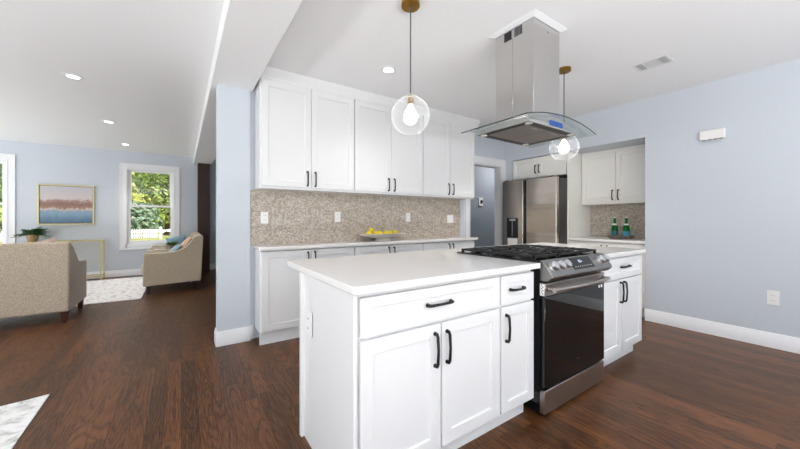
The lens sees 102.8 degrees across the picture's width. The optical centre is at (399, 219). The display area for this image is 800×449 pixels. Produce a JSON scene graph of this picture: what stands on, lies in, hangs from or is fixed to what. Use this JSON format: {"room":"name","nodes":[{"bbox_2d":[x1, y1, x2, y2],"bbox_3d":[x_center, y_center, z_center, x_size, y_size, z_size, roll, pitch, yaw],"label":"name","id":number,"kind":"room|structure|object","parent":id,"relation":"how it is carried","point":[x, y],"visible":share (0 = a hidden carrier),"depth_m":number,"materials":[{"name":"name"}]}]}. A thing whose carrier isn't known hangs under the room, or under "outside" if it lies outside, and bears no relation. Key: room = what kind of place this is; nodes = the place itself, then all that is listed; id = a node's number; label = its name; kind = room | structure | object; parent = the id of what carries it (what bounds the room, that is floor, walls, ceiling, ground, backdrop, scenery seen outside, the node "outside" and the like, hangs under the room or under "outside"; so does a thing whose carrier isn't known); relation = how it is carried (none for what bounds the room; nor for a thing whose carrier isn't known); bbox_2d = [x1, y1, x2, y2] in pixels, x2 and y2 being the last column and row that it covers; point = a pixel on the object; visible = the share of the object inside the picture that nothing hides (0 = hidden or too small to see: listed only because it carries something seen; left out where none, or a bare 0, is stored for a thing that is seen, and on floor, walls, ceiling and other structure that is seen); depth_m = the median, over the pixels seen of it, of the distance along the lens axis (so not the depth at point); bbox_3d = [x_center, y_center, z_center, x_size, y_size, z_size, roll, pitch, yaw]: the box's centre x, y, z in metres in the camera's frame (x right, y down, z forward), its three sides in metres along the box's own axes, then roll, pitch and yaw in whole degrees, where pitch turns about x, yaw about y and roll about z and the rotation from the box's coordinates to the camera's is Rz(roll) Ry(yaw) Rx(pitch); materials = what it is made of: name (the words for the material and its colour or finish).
{"room":"kitchen","nodes":[
{"label":"kitchen","id":0,"kind":"room"},
{"bbox_2d":[26,235,38,241],"bbox_3d":[-6.574,0.332,5.718,0.164,0.124,0.163,0,0,-34],"label":"pot","id":1,"kind":"object","parent":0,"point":[29,238],"depth_m":5.67,"materials":[{"name":"beige ceramic"}]},
{"bbox_2d":[0,140,215,271],"bbox_3d":[-5.835,-0.117,6.586,8.200,2.575,0.160,0,0,-34],"label":"wall","id":2,"kind":"structure","parent":0,"point":[36,163],"depth_m":6.35,"materials":[{"name":"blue paint"}]},
{"bbox_2d":[0,153,15,243],"bbox_3d":[-7.361,-0.269,5.510,1.026,1.792,0.195,0,0,-34],"label":"window","id":3,"kind":"structure","parent":2,"relation":"in","point":[8,161],"depth_m":5.71,"materials":[{"name":"white paint"}]},
{"bbox_2d":[37,184,93,224],"bbox_3d":[-6.361,-0.278,6.102,0.760,0.750,0.044,0,0,-34],"label":"framed painting","id":4,"kind":"object","parent":2,"relation":"attached to","point":[56,204],"visible":1,"depth_m":6.08,"materials":[{"name":"gold metal"}]},
{"bbox_2d":[119,162,178,249],"bbox_3d":[-5.358,-0.269,6.879,1.027,1.792,0.195,0,0,-34],"label":"window","id":5,"kind":"structure","parent":2,"relation":"in","point":[126,169],"depth_m":6.72,"materials":[{"name":"white paint"}]},
{"bbox_2d":[87,263,215,278],"bbox_3d":[-5.827,1.103,6.486,8.100,0.135,0.015,0,0,-34],"label":"baseboard","id":6,"kind":"structure","parent":2,"relation":"attached to","point":[128,272],"depth_m":6.54,"materials":[{"name":"white paint"}]},
{"bbox_2d":[216,84,249,331],"bbox_3d":[-1.609,-0.040,3.084,0.278,2.420,0.152,0,0,-34],"label":"wall column","id":7,"kind":"structure","parent":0,"point":[232,103],"depth_m":3.02,"materials":[{"name":"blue paint"}]},
{"bbox_2d":[214,326,250,346],"bbox_3d":[-1.611,1.103,3.073,0.293,0.135,0.167,0,0,-34],"label":"baseboard","id":8,"kind":"structure","parent":7,"relation":"attached to","point":[227,337],"depth_m":3.00,"materials":[{"name":"white paint"}]},
{"bbox_2d":[250,88,504,337],"bbox_3d":[0.106,-0.117,4.276,3.899,2.575,0.120,0,0,-34],"label":"wall","id":9,"kind":"structure","parent":0,"point":[484,147],"depth_m":3.15,"materials":[{"name":"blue paint"}]},
{"bbox_2d":[193,0,302,165],"bbox_3d":[-1.208,-1.327,2.475,0.348,0.155,11.850,0,0,-34],"label":"ceiling beam","id":10,"kind":"structure","parent":9,"relation":"attached to","point":[250,32],"depth_m":2.34,"materials":[{"name":"white paint"}]},
{"bbox_2d":[250,325,252,338],"bbox_3d":[-1.452,1.103,3.129,0.028,0.135,0.015,0,0,-34],"label":"baseboard","id":11,"kind":"structure","parent":9,"relation":"attached to","point":[251,326],"depth_m":3.13,"materials":[{"name":"white paint"}]},
{"bbox_2d":[255,78,353,193],"bbox_3d":[-0.952,-0.814,3.299,0.957,1.044,0.285,0,0,-34],"label":"upper cabinet","id":12,"kind":"object","parent":9,"relation":"attached to","point":[304,137],"visible":0.98,"depth_m":3.17,"materials":[{"name":"white paint"}]},
{"bbox_2d":[250,190,459,245],"bbox_3d":[-0.287,-0.018,3.929,2.849,0.547,0.008,0,0,-34],"label":"tile backsplash","id":13,"kind":"structure","parent":9,"relation":"attached to","point":[293,217],"depth_m":3.65,"materials":[{"name":"stone"}]},
{"bbox_2d":[261,212,267,223],"bbox_3d":[-1.351,-0.016,3.189,0.070,0.115,0.011,0,0,-34],"label":"wall outlet","id":14,"kind":"object","parent":13,"relation":"attached to","point":[264,215],"visible":1,"depth_m":3.19,"materials":[{"name":"white plastic"}]},
{"bbox_2d":[335,212,339,221],"bbox_3d":[-0.708,-0.029,3.628,0.070,0.115,0.011,0,0,-34],"label":"wall outlet","id":15,"kind":"object","parent":13,"relation":"attached to","point":[337,214],"visible":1,"depth_m":3.62,"materials":[{"name":"white plastic"}]},
{"bbox_2d":[406,213,409,221],"bbox_3d":[0.106,-0.027,4.185,0.070,0.115,0.011,0,0,-34],"label":"wall outlet","id":16,"kind":"object","parent":13,"relation":"attached to","point":[407,214],"visible":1,"depth_m":4.18,"materials":[{"name":"white plastic"}]},
{"bbox_2d":[447,215,452,222],"bbox_3d":[0.725,-0.008,4.609,0.118,0.115,0.010,0,0,-34],"label":"light switch","id":17,"kind":"object","parent":13,"relation":"attached to","point":[449,217],"visible":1,"depth_m":4.61,"materials":[{"name":"white plastic"}]},
{"bbox_2d":[348,100,422,196],"bbox_3d":[-0.164,-0.814,3.837,0.949,1.044,0.285,0,0,-34],"label":"upper cabinet","id":18,"kind":"object","parent":9,"relation":"attached to","point":[388,150],"visible":0.97,"depth_m":3.71,"materials":[{"name":"white paint"}]},
{"bbox_2d":[415,116,473,199],"bbox_3d":[0.616,-0.814,4.370,0.939,1.044,0.285,0,0,-34],"label":"upper cabinet","id":19,"kind":"object","parent":9,"relation":"attached to","point":[448,154],"visible":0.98,"depth_m":4.25,"materials":[{"name":"white paint"}]},
{"bbox_2d":[260,66,479,127],"bbox_3d":[-0.142,-1.355,3.848,2.915,0.099,0.303,0,0,-34],"label":"crown molding","id":20,"kind":"structure","parent":19,"relation":"attached to","point":[269,73],"depth_m":3.46,"materials":[{"name":"white paint"}]},
{"bbox_2d":[465,155,505,245],"bbox_3d":[1.333,0.096,5.102,0.935,2.148,0.151,0,0,-34],"label":"trim","id":21,"kind":"structure","parent":9,"relation":"attached to","point":[499,165],"depth_m":5.27,"materials":[{"name":"white paint"}]},
{"bbox_2d":[0,0,799,159],"bbox_3d":[-0.865,-1.480,2.771,12.300,0.150,12.350,0,0,-34],"label":"ceiling","id":22,"kind":"structure","parent":0,"point":[145,65],"depth_m":2.70,"materials":[{"name":"white paint"}]},
{"bbox_2d":[60,73,85,80],"bbox_3d":[-3.215,-1.401,3.144,0.176,0.006,0.176,0,0,-34],"label":"recessed light","id":23,"kind":"object","parent":22,"relation":"in","point":[67,75],"visible":1,"depth_m":3.14,"materials":[{"name":"white paint"}]},
{"bbox_2d":[100,120,116,123],"bbox_3d":[-4.196,-1.401,4.605,0.176,0.006,0.176,0,0,-34],"label":"recessed light","id":24,"kind":"object","parent":22,"relation":"in","point":[104,121],"visible":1,"depth_m":4.58,"materials":[{"name":"white paint"}]},
{"bbox_2d":[379,66,397,74],"bbox_3d":[-0.108,-1.401,3.005,0.176,0.006,0.176,0,0,-34],"label":"recessed light","id":25,"kind":"object","parent":22,"relation":"in","point":[388,70],"visible":1,"depth_m":3.00,"materials":[{"name":"white paint"}]},
{"bbox_2d":[401,0,419,124],"bbox_3d":[0.068,-0.985,2.076,0.250,0.839,0.250,0,0,-34],"label":"globe pendant","id":26,"kind":"object","parent":22,"relation":"hanging from","point":[410,6],"visible":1,"depth_m":2.06,"materials":[{"name":"white glass"}]},
{"bbox_2d":[408,96,412,104],"bbox_3d":[0.068,-0.768,2.076,0.038,0.048,0.038,0,0,-34],"label":"socket","id":27,"kind":"object","parent":26,"relation":"attached to","point":[410,98],"depth_m":2.06,"materials":[{"name":"gold metal"}]},
{"bbox_2d":[461,9,595,145],"bbox_3d":[0.965,-1.015,2.388,0.866,0.779,0.548,0,0,-34],"label":"range hood","id":28,"kind":"object","parent":22,"relation":"attached to","point":[527,48],"visible":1,"depth_m":2.29,"materials":[{"name":"silver metal"}]},
{"bbox_2d":[559,66,570,152],"bbox_3d":[1.532,-0.985,2.986,0.250,0.839,0.250,0,0,-34],"label":"globe pendant","id":29,"kind":"object","parent":22,"relation":"hanging from","point":[564,147],"visible":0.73,"depth_m":2.97,"materials":[{"name":"white glass"}]},
{"bbox_2d":[631,54,674,71],"bbox_3d":[2.273,-1.402,2.877,0.200,0.005,0.260,0,0,-34],"label":"ceiling vent","id":30,"kind":"object","parent":22,"relation":"in","point":[664,59],"visible":1,"depth_m":2.87,"materials":[{"name":"silver metal"}]},
{"bbox_2d":[0,269,799,448],"bbox_3d":[-0.865,1.230,2.771,12.300,0.120,12.350,0,0,-34],"label":"floor","id":31,"kind":"structure","parent":0,"point":[147,372],"depth_m":2.20,"materials":[{"name":"brown wood"}]},
{"bbox_2d":[0,394,49,448],"bbox_3d":[-2.574,1.165,0.345,2.540,0.008,2.675,0,0,-34],"label":"area rug","id":32,"kind":"object","parent":31,"relation":"on","point":[16,417],"visible":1,"depth_m":1.86,"materials":[{"name":"white carpet"}]},
{"bbox_2d":[0,242,86,322],"bbox_3d":[-4.896,0.714,3.350,2.202,0.912,0.842,0,0,-34],"label":"sofa","id":33,"kind":"object","parent":31,"relation":"on","point":[36,278],"visible":1,"depth_m":3.50,"materials":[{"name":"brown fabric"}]},
{"bbox_2d":[36,237,55,242],"bbox_3d":[-4.341,0.470,3.816,0.538,0.517,0.206,0,0,-31],"label":"throw pillow","id":34,"kind":"object","parent":33,"relation":"on","point":[53,239],"visible":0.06,"depth_m":3.82,"materials":[{"name":"fabric"}]},
{"bbox_2d":[24,239,104,279],"bbox_3d":[-6.224,0.778,5.975,1.008,0.782,0.310,0,0,-34],"label":"console table","id":35,"kind":"object","parent":31,"relation":"on","point":[100,240],"visible":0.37,"depth_m":6.12,"materials":[{"name":"gold metal"}]},
{"bbox_2d":[10,227,49,241],"bbox_3d":[-6.557,0.263,5.690,0.492,0.261,0.461,0,0,28],"label":"potted fern","id":36,"kind":"object","parent":35,"relation":"on","point":[31,235],"visible":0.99,"depth_m":5.66,"materials":[{"name":"green plant"}]},
{"bbox_2d":[76,277,145,305],"bbox_3d":[-5.723,1.164,4.748,3.110,0.010,2.260,0,0,-34],"label":"area rug","id":37,"kind":"object","parent":31,"relation":"on","point":[122,289],"visible":0.39,"depth_m":5.21,"materials":[{"name":"white carpet"}]},
{"bbox_2d":[141,234,202,294],"bbox_3d":[-3.854,0.719,5.445,0.827,0.901,0.760,0,0,-34],"label":"armchair","id":38,"kind":"object","parent":31,"relation":"on","point":[160,266],"visible":0.98,"depth_m":5.15,"materials":[{"name":"beige fabric"}]},
{"bbox_2d":[168,244,181,251],"bbox_3d":[-3.824,0.560,5.381,0.254,0.282,0.380,0,0,-34],"label":"throw pillow","id":39,"kind":"object","parent":38,"relation":"on","point":[177,247],"visible":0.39,"depth_m":5.29,"materials":[{"name":"blue fabric"}]},
{"bbox_2d":[181,237,191,248],"bbox_3d":[-3.738,0.495,5.512,0.242,0.386,0.450,0,0,-34],"label":"throw pillow","id":40,"kind":"object","parent":38,"relation":"on","point":[185,242],"visible":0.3,"depth_m":5.39,"materials":[{"name":"pink fabric"}]},
{"bbox_2d":[149,232,199,249],"bbox_3d":[-4.520,0.719,6.419,0.827,0.901,0.760,0,0,-34],"label":"armchair","id":41,"kind":"object","parent":31,"relation":"on","point":[192,233],"visible":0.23,"depth_m":6.43,"materials":[{"name":"beige fabric"}]},
{"bbox_2d":[165,234,185,243],"bbox_3d":[-4.542,0.525,6.537,0.155,0.421,0.425,0,0,29],"label":"throw pillow","id":42,"kind":"object","parent":41,"relation":"on","point":[179,239],"visible":0.31,"depth_m":6.51,"materials":[{"name":"blue fabric"}]},
{"bbox_2d":[197,163,209,271],"bbox_3d":[-4.451,-0.040,7.242,0.225,2.420,0.260,0,0,-34],"label":"wooden post","id":43,"kind":"object","parent":31,"relation":"on","point":[203,170],"visible":0.8,"depth_m":7.15,"materials":[{"name":"brown wood"}]},
{"bbox_2d":[255,246,353,344],"bbox_3d":[-0.951,0.730,3.297,0.957,0.880,0.281,0,0,-34],"label":"base cabinet","id":44,"kind":"object","parent":31,"relation":"on","point":[277,285],"visible":0.53,"depth_m":3.05,"materials":[{"name":"white paint"}]},
{"bbox_2d":[253,237,477,250],"bbox_3d":[-0.167,0.272,3.837,2.889,0.032,0.292,0,0,-34],"label":"countertop","id":45,"kind":"structure","parent":44,"relation":"on","point":[442,239],"depth_m":3.49,"materials":[{"name":"white stone"}]},
{"bbox_2d":[359,233,404,240],"bbox_3d":[-0.201,0.210,3.812,0.630,0.089,0.265,0,0,-34],"label":"oval dish","id":46,"kind":"object","parent":45,"relation":"on","point":[380,237],"visible":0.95,"depth_m":3.73,"materials":[{"name":"white ceramic"}]},
{"bbox_2d":[354,243,422,255],"bbox_3d":[-0.163,0.730,3.836,0.949,0.880,0.281,0,0,-34],"label":"base cabinet","id":47,"kind":"object","parent":31,"relation":"on","point":[408,247],"visible":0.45,"depth_m":3.71,"materials":[{"name":"white paint"}]},
{"bbox_2d":[300,273,499,448],"bbox_3d":[0.005,0.730,1.714,0.882,0.880,0.668,0,0,-34],"label":"base cabinet","id":48,"kind":"object","parent":31,"relation":"on","point":[414,367],"visible":0.91,"depth_m":1.44,"materials":[{"name":"white paint"}]},
{"bbox_2d":[306,310,311,337],"bbox_3d":[-0.467,0.534,1.637,0.011,0.125,0.075,0,0,-34],"label":"wall outlet","id":49,"kind":"object","parent":48,"relation":"attached to","point":[308,313],"visible":1,"depth_m":1.63,"materials":[{"name":"white plastic"}]},
{"bbox_2d":[287,242,645,295],"bbox_3d":[0.712,0.272,2.380,2.792,0.032,0.955,0,0,-34],"label":"countertop","id":50,"kind":"structure","parent":48,"relation":"on","point":[375,273],"depth_m":1.74,"materials":[{"name":"white stone"}]},
{"bbox_2d":[423,240,473,250],"bbox_3d":[0.617,0.730,4.369,0.939,0.880,0.281,0,0,-34],"label":"base cabinet","id":51,"kind":"object","parent":31,"relation":"on","point":[427,246],"visible":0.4,"depth_m":4.25,"materials":[{"name":"white paint"}]},
{"bbox_2d":[490,270,533,429],"bbox_3d":[0.503,0.730,2.036,0.303,0.880,0.638,0,0,-34],"label":"base cabinet","id":52,"kind":"object","parent":31,"relation":"on","point":[516,307],"visible":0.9,"depth_m":1.80,"materials":[{"name":"white paint"}]},
{"bbox_2d":[457,244,611,414],"bbox_3d":[0.981,0.692,2.336,0.813,0.956,0.764,0,0,-34],"label":"gas range","id":53,"kind":"object","parent":31,"relation":"on","point":[568,299],"visible":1,"depth_m":2.03,"materials":[{"name":"black glass"}]},
{"bbox_2d":[457,248,596,261],"bbox_3d":[0.951,0.249,2.381,0.813,0.010,0.657,0,0,-34],"label":"cooktop","id":54,"kind":"object","parent":53,"relation":"in","point":[464,251],"depth_m":2.16,"materials":[{"name":"black metal"}]},
{"bbox_2d":[503,175,566,244],"bbox_3d":[2.222,0.282,4.925,0.892,1.775,0.880,0,0,-34],"label":"refrigerator","id":55,"kind":"object","parent":31,"relation":"on","point":[535,209],"visible":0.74,"depth_m":4.57,"materials":[{"name":"grey metal"}]},
{"bbox_2d":[567,151,590,243],"bbox_3d":[2.605,0.109,4.641,0.631,2.122,0.018,0,0,-34],"label":"divider","id":56,"kind":"object","parent":31,"relation":"on","point":[578,215],"visible":0.43,"depth_m":4.56,"materials":[{"name":"white paint"}]},
{"bbox_2d":[570,240,644,316],"bbox_3d":[2.854,0.730,4.260,0.628,0.880,0.886,0,0,-34],"label":"base cabinet","id":57,"kind":"object","parent":31,"relation":"on","point":[593,243],"visible":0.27,"depth_m":3.86,"materials":[{"name":"white paint"}]},
{"bbox_2d":[569,236,644,243],"bbox_3d":[2.863,0.272,4.266,0.632,0.032,0.890,0,0,-34],"label":"countertop","id":58,"kind":"structure","parent":57,"relation":"on","point":[591,238],"depth_m":4.08,"materials":[{"name":"white stone"}]},
{"bbox_2d":[606,235,633,238],"bbox_3d":[2.954,0.235,4.291,0.196,0.040,0.334,0,0,-34],"label":"serving tray","id":59,"kind":"object","parent":58,"relation":"on","point":[608,236],"visible":0.94,"depth_m":4.22,"materials":[{"name":"brown wood"}]},
{"bbox_2d":[611,217,617,235],"bbox_3d":[2.942,0.105,4.379,0.084,0.285,0.084,0,0,-34],"label":"glass bottle","id":60,"kind":"object","parent":59,"relation":"on","point":[614,230],"visible":0.86,"depth_m":4.36,"materials":[{"name":"green glass"}]},
{"bbox_2d":[622,217,629,235],"bbox_3d":[3.002,0.105,4.239,0.084,0.285,0.084,0,0,-34],"label":"glass bottle","id":61,"kind":"object","parent":59,"relation":"on","point":[626,229],"visible":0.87,"depth_m":4.22,"materials":[{"name":"green glass"}]},
{"bbox_2d":[601,253,641,365],"bbox_3d":[1.630,0.730,2.807,0.790,0.880,0.638,0,0,-34],"label":"base cabinet","id":62,"kind":"object","parent":31,"relation":"on","point":[623,291],"visible":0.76,"depth_m":2.57,"materials":[{"name":"white paint"}]},
{"bbox_3d":[-4.196,0.870,5.926,0.600,0.600,0.320,0,0,-34],"label":"side table","id":63,"kind":"object","parent":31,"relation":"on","visible":0},
{"bbox_2d":[165,241,177,248],"bbox_3d":[-4.223,0.488,5.910,0.270,0.163,0.231,0,0,2],"label":"potted plant","id":64,"kind":"object","parent":63,"relation":"on","point":[169,245],"visible":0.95,"depth_m":5.84,"materials":[{"name":"green plant"}]},
{"bbox_2d":[470,166,494,246],"bbox_3d":[1.462,-0.117,6.632,3.900,2.575,0.100,0,0,-34],"label":"wall","id":65,"kind":"structure","parent":0,"point":[482,218],"depth_m":6.78,"materials":[{"name":"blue paint"}]},
{"bbox_2d":[478,198,482,205],"bbox_3d":[1.698,-0.365,6.713,0.120,0.170,0.032,0,0,-34],"label":"thermostat","id":66,"kind":"object","parent":65,"relation":"attached to","point":[480,200],"visible":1,"depth_m":6.70,"materials":[{"name":"white plastic"}]},
{"bbox_2d":[575,139,644,238],"bbox_3d":[2.698,0.057,4.710,0.630,2.226,2.013,0,0,-34],"label":"wall","id":67,"kind":"structure","parent":0,"point":[638,142],"depth_m":4.25,"materials":[{"name":"grey paint"}]},
{"bbox_2d":[513,153,566,180],"bbox_3d":[2.307,-0.792,5.000,0.603,0.312,0.884,0,0,-34],"label":"upper cabinet","id":68,"kind":"object","parent":67,"relation":"attached to","point":[555,164],"visible":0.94,"depth_m":4.80,"materials":[{"name":"white paint"}]},
{"bbox_2d":[582,144,644,204],"bbox_3d":[2.990,-0.583,4.353,0.315,0.742,0.886,0,0,-34],"label":"upper cabinet","id":69,"kind":"object","parent":67,"relation":"attached to","point":[612,176],"visible":0.84,"depth_m":4.29,"materials":[{"name":"white paint"}]},
{"bbox_2d":[591,203,644,238],"bbox_3d":[3.121,0.022,4.443,0.008,0.467,0.890,0,0,-34],"label":"backsplash","id":70,"kind":"structure","parent":67,"relation":"attached to","point":[602,216],"depth_m":4.50,"materials":[{"name":"stone"}]},
{"bbox_2d":[505,58,799,337],"bbox_3d":[3.630,-0.117,2.682,0.120,2.575,6.730,0,0,-34],"label":"wall","id":71,"kind":"structure","parent":0,"point":[722,216],"depth_m":3.19,"materials":[{"name":"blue paint"}]},
{"bbox_2d":[700,128,725,140],"bbox_3d":[3.156,-0.855,3.229,0.044,0.098,0.185,0,0,-34],"label":"door chime","id":72,"kind":"object","parent":71,"relation":"attached to","point":[719,133],"visible":1,"depth_m":3.21,"materials":[{"name":"white plastic"}]},
{"bbox_2d":[645,308,799,353],"bbox_3d":[4.159,1.103,1.789,0.015,0.135,4.659,0,0,-34],"label":"baseboard","id":73,"kind":"structure","parent":71,"relation":"attached to","point":[767,339],"depth_m":3.14,"materials":[{"name":"white paint"}]},
{"bbox_2d":[767,290,779,305],"bbox_3d":[3.396,0.714,2.908,0.011,0.130,0.078,0,0,-34],"label":"wall outlet","id":74,"kind":"object","parent":71,"relation":"attached to","point":[773,297],"visible":1,"depth_m":2.91,"materials":[{"name":"white plastic"}]},
{"label":"outside","id":75,"kind":"structure","parent":0,"visible":0},
{"bbox_2d":[0,229,169,243],"bbox_3d":[-25.072,1.670,36.674,80.000,0.200,71.150,0,0,-34],"label":"lawn","id":76,"kind":"structure","parent":75,"point":[163,235],"depth_m":26.27,"materials":[{"name":"green plant"}]},
{"bbox_2d":[0,163,1,230],"bbox_3d":[-33.967,-2.978,24.672,7.699,9.112,7.123,0,0,-34],"label":"tree","id":77,"kind":"object","parent":76,"relation":"on","point":[0,163],"visible":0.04,"depth_m":26.36,"materials":[{"name":"green plant"}]},
{"bbox_2d":[0,227,161,241],"bbox_3d":[-23.489,1.070,23.372,9.860,1.000,0.260,0,0,-34],"label":"picket fence","id":78,"kind":"object","parent":76,"relation":"on","point":[137,235],"visible":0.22,"depth_m":25.51,"materials":[{"name":"white paint"}]},
{"bbox_2d":[0,171,169,232],"bbox_3d":[-37.821,-4.936,38.332,38.295,14.347,4.047,0,0,-34],"label":"foliage","id":79,"kind":"object","parent":76,"relation":"on","point":[163,227],"visible":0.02,"depth_m":41.24,"materials":[{"name":"green plant"}]},
{"bbox_2d":[132,177,151,234],"bbox_3d":[-24.341,-1.484,27.394,5.097,6.171,4.229,0,0,-34],"label":"tree","id":80,"kind":"object","parent":76,"relation":"on","point":[136,197],"visible":0.03,"depth_m":27.43,"materials":[{"name":"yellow plant"}]},
{"bbox_2d":[132,172,158,203],"bbox_3d":[-30.385,-4.415,33.755,8.452,11.981,8.390,0,0,-19],"label":"tree","id":81,"kind":"object","parent":76,"relation":"on","point":[135,181],"visible":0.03,"depth_m":35.09,"materials":[{"name":"green plant"}]},
{"bbox_2d":[131,200,163,237],"bbox_3d":[-22.011,-0.004,26.812,2.938,3.185,2.701,0,0,10],"label":"bush","id":82,"kind":"object","parent":76,"relation":"on","point":[141,217],"visible":0.73,"depth_m":26.56,"materials":[{"name":"green plant"}]},
{"bbox_2d":[132,172,169,234],"bbox_3d":[-23.084,-2.693,31.107,6.971,8.541,6.286,0,0,-34],"label":"tree","id":83,"kind":"object","parent":76,"relation":"on","point":[162,184],"visible":0.23,"depth_m":30.82,"materials":[{"name":"green plant"}]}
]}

